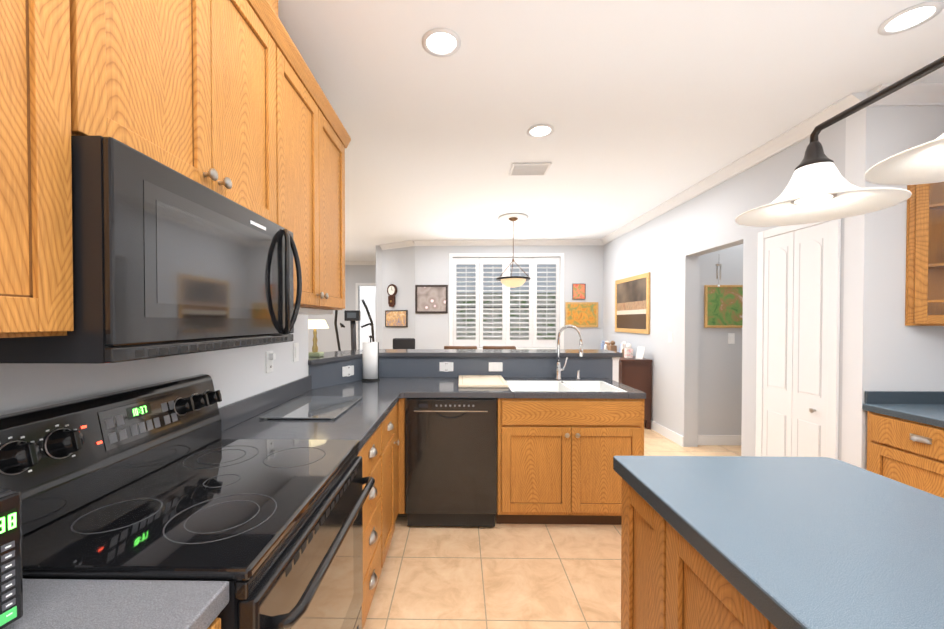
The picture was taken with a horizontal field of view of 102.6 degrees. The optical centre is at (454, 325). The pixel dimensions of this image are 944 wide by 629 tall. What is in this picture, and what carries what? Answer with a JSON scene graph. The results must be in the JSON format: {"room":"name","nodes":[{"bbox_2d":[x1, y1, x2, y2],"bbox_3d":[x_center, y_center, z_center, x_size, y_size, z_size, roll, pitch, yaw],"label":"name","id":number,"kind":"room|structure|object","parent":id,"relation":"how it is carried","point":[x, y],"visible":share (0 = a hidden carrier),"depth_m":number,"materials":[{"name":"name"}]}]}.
{"room":"kitchen","nodes":[
{"label":"kitchen","id":0,"kind":"room"},
{"bbox_2d":[0,315,308,414],"bbox_3d":[-1.079,-0.004,0.396,0.120,2.760,4.300,0,1,1],"label":"wall","id":1,"kind":"structure","parent":0,"point":[236,374],"depth_m":1.27,"materials":[{"name":"paint"}]},
{"bbox_2d":[0,0,119,337],"bbox_3d":[-0.858,-0.549,0.237,0.320,1.146,1.028,0,1,1],"label":"upper cabinet","id":2,"kind":"object","parent":1,"relation":"attached to","point":[60,59],"depth_m":0.64,"materials":[{"name":"brown wood"}]},
{"bbox_2d":[3,579,228,628],"bbox_3d":[-0.724,0.441,-0.334,0.608,0.140,2.039,0,1,1],"label":"countertop","id":3,"kind":"structure","parent":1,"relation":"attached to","point":[101,604],"depth_m":0.62,"materials":[{"name":"grey stone"}]},
{"bbox_2d":[0,489,22,628],"bbox_3d":[-0.835,0.357,0.378,0.288,0.208,0.450,0,1,9],"label":"countertop microwave","id":4,"kind":"object","parent":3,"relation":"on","point":[11,595],"visible":0.98,"depth_m":0.56,"materials":[{"name":"black plastic"}]},
{"bbox_2d":[120,0,283,227],"bbox_3d":[-0.845,-0.744,1.066,0.320,0.778,0.761,0,1,1],"label":"upper cabinet","id":5,"kind":"object","parent":1,"relation":"attached to","point":[228,99],"depth_m":1.06,"materials":[{"name":"brown wood"}]},
{"bbox_2d":[0,136,301,363],"bbox_3d":[-0.790,-0.142,1.072,0.430,0.420,0.756,0,1,1],"label":"over-the-range microwave","id":6,"kind":"object","parent":5,"relation":"attached to","point":[167,261],"visible":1,"depth_m":0.80,"materials":[{"name":"black metal"}]},
{"bbox_2d":[266,351,275,372],"bbox_3d":[-0.978,0.193,2.024,0.030,0.115,0.070,0,1,1],"label":"outlet","id":7,"kind":"object","parent":1,"relation":"attached to","point":[270,356],"depth_m":2.01,"materials":[{"name":"white plastic"}]},
{"bbox_2d":[268,0,283,27],"bbox_3d":[-0.874,-1.250,0.194,0.289,0.256,2.654,0,1,1],"label":"upper cabinet","id":8,"kind":"object","parent":1,"relation":"attached to","point":[273,4],"depth_m":1.46,"materials":[{"name":"brown wood"}]},
{"bbox_2d":[293,343,298,361],"bbox_3d":[-0.983,0.165,2.347,0.010,0.115,0.070,0,1,1],"label":"outlet","id":9,"kind":"object","parent":1,"relation":"attached to","point":[295,345],"depth_m":2.33,"materials":[{"name":"white plastic"}]},
{"bbox_2d":[219,375,406,450],"bbox_3d":[-0.663,0.412,1.953,0.656,0.140,1.003,0,1,1],"label":"countertop","id":10,"kind":"structure","parent":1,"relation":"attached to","point":[240,419],"depth_m":1.81,"materials":[{"name":"grey stone"}]},
{"bbox_2d":[259,396,362,418],"bbox_3d":[-0.737,0.435,2.032,0.360,0.010,0.510,0,1,1],"label":"glass cutting board","id":11,"kind":"object","parent":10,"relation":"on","point":[318,407],"visible":0.96,"depth_m":1.96,"materials":[{"name":"grey"}]},
{"bbox_2d":[280,28,347,311],"bbox_3d":[-0.832,-0.616,1.845,0.320,1.053,0.918,0,1,1],"label":"upper cabinet","id":12,"kind":"object","parent":1,"relation":"attached to","point":[315,142],"depth_m":1.82,"materials":[{"name":"brown wood"}]},
{"bbox_2d":[308,265,375,351],"bbox_3d":[-4.120,-0.113,8.857,5.670,2.760,0.120,0,1,1],"label":"wall","id":13,"kind":"structure","parent":0,"point":[326,337],"depth_m":8.76,"materials":[{"name":"paint"}]},
{"bbox_2d":[356,283,375,349],"bbox_3d":[-1.984,0.129,9.482,0.580,2.260,1.465,0,1,1],"label":"trim","id":14,"kind":"structure","parent":13,"relation":"attached to","point":[365,284],"depth_m":8.75,"materials":[{"name":"white"}]},
{"bbox_2d":[376,245,382,348],"bbox_3d":[-1.361,-0.100,7.837,0.120,2.760,1.830,0,1,1],"label":"wall","id":15,"kind":"structure","parent":0,"point":[379,334],"depth_m":6.92,"materials":[{"name":"paint"}]},
{"bbox_2d":[382,246,414,348],"bbox_3d":[-0.969,-0.086,6.782,0.739,2.760,0.120,0,1,31],"label":"wall","id":16,"kind":"structure","parent":0,"point":[398,267],"depth_m":6.71,"materials":[{"name":"paint"}]},
{"bbox_2d":[387,284,396,306],"bbox_3d":[-1.121,-0.541,6.767,0.220,0.410,0.051,0,1,31],"label":"wall clock","id":17,"kind":"object","parent":16,"relation":"attached to","point":[392,290],"visible":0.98,"depth_m":6.75,"materials":[{"name":"brown wood"}]},
{"bbox_2d":[385,310,407,326],"bbox_3d":[-1.038,-0.126,6.738,0.500,0.300,0.024,0,1,31],"label":"picture","id":18,"kind":"object","parent":16,"relation":"attached to","point":[396,318],"visible":1,"depth_m":6.73,"materials":[{"name":"brown"}]},
{"bbox_2d":[415,245,603,348],"bbox_3d":[1.013,-0.084,6.572,3.390,2.760,0.120,0,1,1],"label":"wall","id":19,"kind":"structure","parent":0,"point":[583,264],"depth_m":6.50,"materials":[{"name":"paint"}]},
{"bbox_2d":[415,285,447,312],"bbox_3d":[-0.393,-0.458,6.518,0.560,0.490,0.024,0,1,1],"label":"framed picture","id":20,"kind":"object","parent":19,"relation":"attached to","point":[431,298],"visible":0.98,"depth_m":6.51},
{"bbox_2d":[449,253,563,348],"bbox_3d":[0.898,-0.405,6.544,1.970,1.683,0.143,0,1,1],"label":"window shutters","id":21,"kind":"object","parent":19,"relation":"attached to","point":[532,260],"visible":0.9,"depth_m":6.53,"materials":[{"name":"white wood"}]},
{"bbox_2d":[572,284,585,298],"bbox_3d":[2.137,-0.587,6.474,0.220,0.270,0.024,0,1,1],"label":"framed picture","id":22,"kind":"object","parent":19,"relation":"attached to","point":[578,291],"visible":0.98,"depth_m":6.47,"materials":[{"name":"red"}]},
{"bbox_2d":[565,302,597,326],"bbox_3d":[2.187,-0.187,6.479,0.560,0.430,0.024,0,1,1],"label":"landscape picture","id":23,"kind":"object","parent":19,"relation":"attached to","point":[581,314],"visible":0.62,"depth_m":6.47,"materials":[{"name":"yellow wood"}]},
{"bbox_2d":[363,425,740,628],"bbox_3d":[-1.280,1.356,4.308,11.800,0.060,12.320,0,1,1],"label":"floor","id":24,"kind":"structure","parent":0,"point":[532,576],"depth_m":2.05,"materials":[{"name":"tile"}]},
{"bbox_2d":[0,374,374,628],"bbox_3d":[-0.636,0.778,1.072,0.688,1.178,0.758,0,1,1],"label":"range","id":25,"kind":"object","parent":24,"relation":"on","point":[161,481],"visible":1,"depth_m":0.92,"materials":[{"name":"black metal"}]},
{"bbox_2d":[207,617,220,628],"bbox_3d":[-0.715,0.938,0.444,0.603,0.874,0.496,0,1,1],"label":"base cabinet","id":26,"kind":"object","parent":24,"relation":"on","point":[216,624],"depth_m":0.65,"materials":[{"name":"brown wood"}]},
{"bbox_2d":[334,299,374,350],"bbox_3d":[-1.357,0.474,5.663,0.600,1.669,1.450,0,1,1],"label":"machine","id":27,"kind":"object","parent":24,"relation":"on","point":[352,316],"visible":0.4,"depth_m":5.08,"materials":[{"name":"grey metal"}]},
{"bbox_2d":[357,416,386,628],"bbox_3d":[-0.681,0.922,1.716,0.628,0.874,0.514,0,1,1],"label":"base cabinet","id":28,"kind":"object","parent":24,"relation":"on","point":[378,452],"depth_m":1.72,"materials":[{"name":"brown wood"}]},
{"bbox_2d":[387,402,398,551],"bbox_3d":[-0.675,0.917,2.097,0.628,0.874,0.381,0,1,1],"label":"base cabinet","id":29,"kind":"object","parent":24,"relation":"on","point":[392,418],"depth_m":2.22,"materials":[{"name":"brown wood"}]},
{"bbox_2d":[393,338,414,348],"bbox_3d":[-0.747,0.744,5.962,0.610,1.119,0.634,0,1,1],"label":"office chair","id":30,"kind":"object","parent":24,"relation":"on","point":[403,343],"visible":0.15,"depth_m":5.65,"materials":[{"name":"black fabric"}]},
{"bbox_2d":[405,398,496,526],"bbox_3d":[-0.017,0.911,2.771,0.601,0.868,0.621,0,1,1],"label":"dishwasher","id":31,"kind":"object","parent":24,"relation":"on","point":[450,461],"visible":0.98,"depth_m":2.47,"materials":[{"name":"black metal"}]},
{"bbox_2d":[444,346,476,348],"bbox_3d":[0.063,0.765,3.840,0.327,1.134,0.326,0,1,1],"label":"bar stool","id":32,"kind":"object","parent":24,"relation":"on","point":[460,347],"visible":0.1,"depth_m":3.69,"materials":[{"name":"brown wood"}]},
{"bbox_2d":[309,357,612,388],"bbox_3d":[0.102,0.802,2.909,2.400,1.083,0.737,0,1,1],"label":"backsplash","id":33,"kind":"structure","parent":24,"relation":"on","point":[326,374],"depth_m":3.13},
{"bbox_2d":[342,362,502,376],"bbox_3d":[-0.219,0.343,2.974,1.230,0.082,0.331,0,1,1],"label":"outlets","id":34,"kind":"object","parent":33,"relation":"attached to","point":[347,371],"visible":1,"depth_m":3.12,"materials":[{"name":"white plastic"}]},
{"bbox_2d":[308,349,622,364],"bbox_3d":[0.119,0.241,3.006,2.510,0.035,0.970,0,1,1],"label":"raised bar","id":35,"kind":"object","parent":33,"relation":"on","point":[332,356],"visible":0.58,"depth_m":3.11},
{"bbox_2d":[308,320,328,356],"bbox_3d":[-1.024,0.090,2.777,0.172,0.270,0.197,0,1,1],"label":"light","id":36,"kind":"object","parent":35,"relation":"on","point":[316,324],"visible":0.96,"depth_m":2.76,"materials":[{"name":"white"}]},
{"bbox_2d":[483,346,515,348],"bbox_3d":[0.443,0.765,3.834,0.327,1.134,0.326,0,1,1],"label":"bar stool","id":37,"kind":"object","parent":24,"relation":"on","point":[499,347],"visible":0.1,"depth_m":3.68,"materials":[{"name":"brown wood"}]},
{"bbox_2d":[495,402,643,524],"bbox_3d":[0.762,0.995,2.793,0.940,0.700,0.654,0,1,1],"label":"base cabinet","id":38,"kind":"object","parent":24,"relation":"on","point":[555,461],"depth_m":2.47,"materials":[{"name":"brown wood"}]},
{"bbox_2d":[407,377,645,398],"bbox_3d":[0.137,0.482,2.788,2.228,0.302,0.690,0,1,1],"label":"countertop","id":39,"kind":"structure","parent":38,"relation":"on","point":[417,387],"depth_m":2.61,"materials":[{"name":"grey stone"}]},
{"bbox_2d":[362,335,379,381],"bbox_3d":[-0.654,0.252,2.956,0.140,0.352,0.140,0,1,1],"label":"paper towel holder","id":40,"kind":"object","parent":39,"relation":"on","point":[370,361],"visible":1,"depth_m":2.90,"materials":[{"name":"white paper"}]},
{"bbox_2d":[458,375,508,387],"bbox_3d":[0.207,0.419,2.866,0.350,0.021,0.470,0,1,1],"label":"cutting board","id":41,"kind":"object","parent":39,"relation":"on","point":[482,381],"visible":1,"depth_m":2.78,"materials":[{"name":"beige"}]},
{"bbox_2d":[555,325,582,379],"bbox_3d":[0.905,0.210,2.948,0.208,0.436,0.177,0,1,1],"label":"faucet","id":42,"kind":"object","parent":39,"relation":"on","point":[559,369],"visible":1,"depth_m":2.99,"materials":[{"name":"silver metal"}]},
{"bbox_2d":[612,357,619,381],"bbox_3d":[1.333,0.798,3.278,0.060,1.082,0.340,0,1,1],"label":"post","id":43,"kind":"object","parent":24,"relation":"on","point":[615,368],"visible":0.07,"depth_m":3.11,"materials":[{"name":"white"}]},
{"bbox_2d":[619,356,651,428],"bbox_3d":[2.313,0.865,5.503,0.416,0.890,1.430,0,1,1],"label":"sideboard","id":44,"kind":"object","parent":24,"relation":"on","point":[634,372],"visible":0.15,"depth_m":4.80,"materials":[{"name":"brown wood"}]},
{"bbox_2d":[602,343,607,349],"bbox_3d":[2.265,0.342,5.649,0.057,0.149,0.057,0,1,-14],"label":"figurine","id":45,"kind":"object","parent":44,"relation":"on","point":[604,345],"depth_m":5.76,"materials":[{"name":"white ceramic"}]},
{"bbox_2d":[608,341,616,351],"bbox_3d":[2.304,0.317,5.490,0.087,0.204,0.087,0,1,1],"label":"figurine","id":46,"kind":"object","parent":44,"relation":"on","point":[612,347],"depth_m":5.46,"materials":[{"name":"brown"}]},
{"bbox_2d":[623,342,632,357],"bbox_3d":[2.308,0.329,4.997,0.086,0.194,0.086,0,1,1],"label":"figurine","id":47,"kind":"object","parent":44,"relation":"on","point":[625,349],"depth_m":4.97,"materials":[{"name":"white"}]},
{"bbox_2d":[636,346,644,358],"bbox_3d":[2.393,0.350,4.859,0.044,0.158,0.120,0,1,-14],"label":"figurine","id":48,"kind":"object","parent":44,"relation":"on","point":[640,350],"depth_m":4.85,"materials":[{"name":"white ceramic"}]},
{"bbox_2d":[621,478,776,628],"bbox_3d":[0.868,0.944,0.194,0.731,0.870,2.175,0,1,1],"label":"kitchen island","id":49,"kind":"object","parent":24,"relation":"on","point":[672,577],"visible":0.35,"depth_m":0.97,"materials":[{"name":"brown wood"}]},
{"bbox_2d":[613,456,943,628],"bbox_3d":[0.893,0.483,0.181,0.740,0.048,2.221,0,1,1],"label":"island countertop","id":50,"kind":"structure","parent":49,"relation":"on","point":[803,543],"depth_m":0.83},
{"bbox_2d":[867,411,943,497],"bbox_3d":[2.814,0.936,1.992,0.671,0.840,0.587,0,1,1],"label":"base cabinet","id":51,"kind":"object","parent":24,"relation":"on","point":[907,452],"visible":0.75,"depth_m":2.05,"materials":[{"name":"brown wood"}]},
{"bbox_2d":[278,0,943,262],"bbox_3d":[-1.280,-1.464,4.272,11.800,0.060,12.320,0,1,1],"label":"ceiling","id":52,"kind":"structure","parent":0,"point":[641,107],"depth_m":2.27,"materials":[{"name":"paint"}]},
{"bbox_2d":[496,213,530,287],"bbox_3d":[0.783,-0.976,5.020,0.456,0.934,0.456,0,1,1],"label":"dining pendant light","id":53,"kind":"object","parent":52,"relation":"hanging from","point":[511,281],"visible":1,"depth_m":4.93,"materials":[{"name":"white glass"}]},
{"bbox_2d":[509,163,551,175],"bbox_3d":[0.682,-1.414,3.420,0.340,0.016,0.260,0,1,1],"label":"ceiling vent","id":54,"kind":"object","parent":52,"relation":"in","point":[524,169],"visible":1,"depth_m":3.40,"materials":[{"name":"white metal"}]},
{"bbox_2d":[422,1,943,137],"bbox_3d":[1.012,-1.403,2.235,2.334,0.008,1.188,0,1,1],"label":"recessed lights","id":55,"kind":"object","parent":52,"relation":"attached to","point":[441,42],"depth_m":1.79,"materials":[{"name":"white glass"}]},
{"bbox_2d":[735,56,943,226],"bbox_3d":[0.911,-0.837,0.614,0.320,1.098,1.006,0,1,1],"label":"pendant light","id":56,"kind":"object","parent":52,"relation":"hanging from","point":[819,188],"visible":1,"depth_m":0.91,"materials":[{"name":"white glass"}]},
{"bbox_2d":[603,118,845,459],"bbox_3d":[2.599,-0.056,4.451,0.150,2.760,4.070,0,1,1],"label":"wall","id":57,"kind":"structure","parent":0,"point":[703,381],"depth_m":3.69,"materials":[{"name":"paint"}]},
{"bbox_2d":[615,272,649,333],"bbox_3d":[2.526,-0.298,5.405,0.024,0.800,1.060,0,1,1],"label":"framed picture","id":58,"kind":"object","parent":57,"relation":"attached to","point":[632,304],"visible":1,"depth_m":5.31,"materials":[{"name":"paper"}]},
{"bbox_2d":[345,83,943,264],"bbox_3d":[-1.907,-1.382,3.493,10.170,0.085,10.500,0,1,1],"label":"crown molding","id":59,"kind":"structure","parent":57,"relation":"attached to","point":[921,94],"depth_m":3.16,"materials":[{"name":"white"}]},
{"bbox_2d":[644,420,683,446],"bbox_3d":[2.531,1.258,5.312,0.014,0.110,2.344,0,1,1],"label":"baseboard","id":60,"kind":"structure","parent":57,"relation":"attached to","point":[675,437],"depth_m":4.43,"materials":[{"name":"white wood"}]},
{"bbox_2d":[715,264,721,286],"bbox_3d":[2.786,-0.582,3.976,0.060,0.347,0.060,0,1,1],"label":"wind chime","id":61,"kind":"object","parent":57,"relation":"hanging from","point":[716,265],"visible":1,"depth_m":3.97,"materials":[{"name":"grey metal"}]},
{"bbox_2d":[698,435,740,444],"bbox_3d":[3.444,1.272,4.188,1.550,0.110,0.014,0,1,1],"label":"baseboard","id":62,"kind":"structure","parent":57,"relation":"attached to","point":[702,439],"depth_m":4.19,"materials":[{"name":"white wood"}]},
{"bbox_2d":[704,285,742,327],"bbox_3d":[3.099,-0.213,4.169,0.660,0.470,0.024,0,1,1],"label":"framed picture","id":63,"kind":"object","parent":57,"relation":"attached to","point":[723,306],"visible":0.52,"depth_m":4.16},
{"bbox_2d":[728,333,734,343],"bbox_3d":[3.069,0.143,4.182,0.070,0.115,0.010,0,1,1],"label":"light switch","id":64,"kind":"object","parent":57,"relation":"attached to","point":[731,336],"depth_m":4.18,"materials":[{"name":"white plastic"}]},
{"bbox_2d":[755,219,840,459],"bbox_3d":[2.474,0.294,2.775,0.045,2.102,0.664,0,1,1],"label":"door","id":65,"kind":"structure","parent":57,"relation":"attached to","point":[798,340],"depth_m":2.72,"materials":[{"name":"white wood"}]},
{"bbox_2d":[841,106,943,469],"bbox_3d":[2.884,-0.029,2.352,0.790,2.760,0.120,0,1,1],"label":"wall","id":66,"kind":"structure","parent":0,"point":[885,348],"depth_m":2.30,"materials":[{"name":"paint"}]},
{"bbox_2d":[862,391,943,427],"bbox_3d":[2.786,0.478,0.440,0.677,0.116,3.702,0,1,1],"label":"countertop","id":67,"kind":"structure","parent":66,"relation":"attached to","point":[925,407],"depth_m":2.27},
{"label":"outside","id":68,"kind":"structure","parent":0,"visible":0},
{"bbox_2d":[456,263,555,339],"bbox_3d":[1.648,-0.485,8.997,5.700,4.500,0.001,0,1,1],"label":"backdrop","id":69,"kind":"structure","parent":68,"point":[500,297],"depth_m":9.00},
{"bbox_3d":[3.185,-0.002,0.232,0.120,2.760,4.110,0,1,1],"label":"wall","id":70,"kind":"structure","parent":0,"visible":0},
{"bbox_2d":[905,148,943,325],"bbox_3d":[2.948,-0.532,2.077,0.432,1.068,0.432,0,1,1],"label":"upper cabinet","id":71,"kind":"object","parent":70,"relation":"attached to","point":[924,299],"visible":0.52,"depth_m":2.27,"materials":[{"name":"brown wood"}]}
]}

